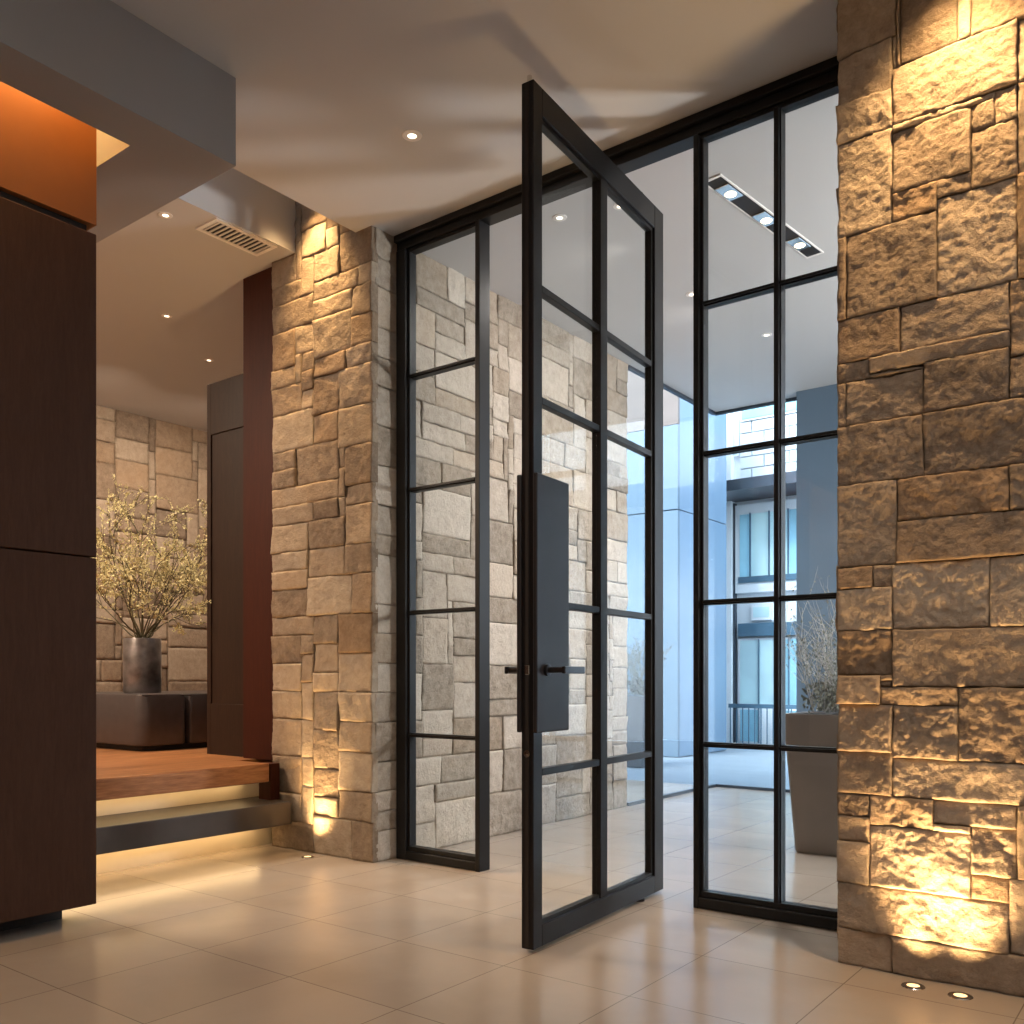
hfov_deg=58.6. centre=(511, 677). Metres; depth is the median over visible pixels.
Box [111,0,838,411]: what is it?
ceiling
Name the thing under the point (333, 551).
wall
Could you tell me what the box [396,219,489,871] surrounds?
window
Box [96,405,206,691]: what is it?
wall
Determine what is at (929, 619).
wall
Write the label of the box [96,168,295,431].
ceiling
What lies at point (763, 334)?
recessed light
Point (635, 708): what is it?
planter
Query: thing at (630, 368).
window
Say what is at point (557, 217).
recessed light
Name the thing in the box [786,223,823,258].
recessed light
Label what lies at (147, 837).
step
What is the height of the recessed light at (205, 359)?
0.006 m
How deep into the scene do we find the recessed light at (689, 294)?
6.97 m
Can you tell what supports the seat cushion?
on the leather bench
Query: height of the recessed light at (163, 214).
0.006 m
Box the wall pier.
[796,384,837,711]
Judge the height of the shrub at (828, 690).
1.031 m
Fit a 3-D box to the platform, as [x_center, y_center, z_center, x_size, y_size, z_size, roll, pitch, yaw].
[-3.436,0.725,7.680,4.360,0.260,5.880,0,0,37]
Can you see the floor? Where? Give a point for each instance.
(266, 933)
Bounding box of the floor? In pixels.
[0,780,1023,1023]
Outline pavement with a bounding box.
[627,748,789,788]
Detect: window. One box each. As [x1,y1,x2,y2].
[394,56,838,930]
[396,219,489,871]
[627,365,715,805]
[715,397,795,792]
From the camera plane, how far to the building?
16.58 m
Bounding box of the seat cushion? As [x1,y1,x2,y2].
[161,691,206,691]
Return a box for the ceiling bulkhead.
[0,0,235,242]
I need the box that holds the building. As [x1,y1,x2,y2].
[724,401,795,743]
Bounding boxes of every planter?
[626,695,644,767]
[786,712,838,856]
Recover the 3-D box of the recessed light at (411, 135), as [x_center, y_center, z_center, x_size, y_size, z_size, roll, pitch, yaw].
[-0.539,-2.927,4.929,0.109,0.006,0.109,0,0,37]
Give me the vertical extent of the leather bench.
0.465 m
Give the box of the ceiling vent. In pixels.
[195,217,277,255]
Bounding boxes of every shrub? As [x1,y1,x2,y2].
[626,632,672,695]
[786,567,838,713]
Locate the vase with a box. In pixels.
[123,638,161,692]
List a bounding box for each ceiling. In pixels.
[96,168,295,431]
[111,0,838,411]
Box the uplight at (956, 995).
[947,992,972,999]
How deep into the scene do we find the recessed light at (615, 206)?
5.68 m
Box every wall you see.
[0,81,96,931]
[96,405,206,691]
[270,201,627,862]
[625,370,725,756]
[835,0,1023,996]
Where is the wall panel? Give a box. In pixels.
[243,267,279,799]
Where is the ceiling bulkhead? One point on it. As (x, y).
(163, 115)
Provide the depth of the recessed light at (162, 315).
7.47 m
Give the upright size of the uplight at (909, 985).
0.004 m
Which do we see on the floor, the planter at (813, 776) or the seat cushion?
the planter at (813, 776)
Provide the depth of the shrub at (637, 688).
12.40 m
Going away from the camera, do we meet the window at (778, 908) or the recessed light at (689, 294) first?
the window at (778, 908)
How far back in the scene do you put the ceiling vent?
6.13 m
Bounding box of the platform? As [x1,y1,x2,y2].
[96,747,272,816]
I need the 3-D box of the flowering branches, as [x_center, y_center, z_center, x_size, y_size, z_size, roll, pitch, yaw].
[-3.239,-1.093,7.951,2.417,1.503,1.879,0,0,37]
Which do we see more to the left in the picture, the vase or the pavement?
the vase
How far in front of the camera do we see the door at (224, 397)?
7.04 m
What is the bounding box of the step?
[96,797,291,873]
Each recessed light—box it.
[158,211,172,218]
[161,314,171,317]
[204,358,213,361]
[402,129,421,141]
[552,214,566,221]
[613,203,621,209]
[686,292,692,296]
[708,173,773,233]
[761,333,771,336]
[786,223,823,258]
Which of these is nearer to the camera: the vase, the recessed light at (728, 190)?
the recessed light at (728, 190)
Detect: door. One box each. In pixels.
[207,373,242,756]
[505,75,662,949]
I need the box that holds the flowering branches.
[92,474,210,637]
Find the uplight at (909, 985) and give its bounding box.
[901,982,924,989]
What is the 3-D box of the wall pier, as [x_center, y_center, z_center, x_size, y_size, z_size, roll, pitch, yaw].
[4.118,-0.865,8.675,2.730,4.130,0.400,0,0,37]
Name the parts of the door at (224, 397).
panel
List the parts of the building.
pane, pane, pane, pane, pane, pane, railing, pane, pane, pane, pane, pane, pane, pane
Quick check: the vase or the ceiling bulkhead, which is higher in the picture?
the ceiling bulkhead
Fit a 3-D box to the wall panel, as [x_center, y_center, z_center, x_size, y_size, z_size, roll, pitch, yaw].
[-1.778,-1.058,6.672,0.500,3.825,0.360,0,0,37]
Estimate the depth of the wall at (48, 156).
4.27 m
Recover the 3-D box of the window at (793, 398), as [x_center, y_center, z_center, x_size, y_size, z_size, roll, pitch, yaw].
[2.635,-0.865,9.789,0.980,4.130,0.040,0,0,37]
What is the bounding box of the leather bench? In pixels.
[96,690,206,750]
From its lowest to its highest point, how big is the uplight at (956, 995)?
0.004 m
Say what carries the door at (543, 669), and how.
on the floor

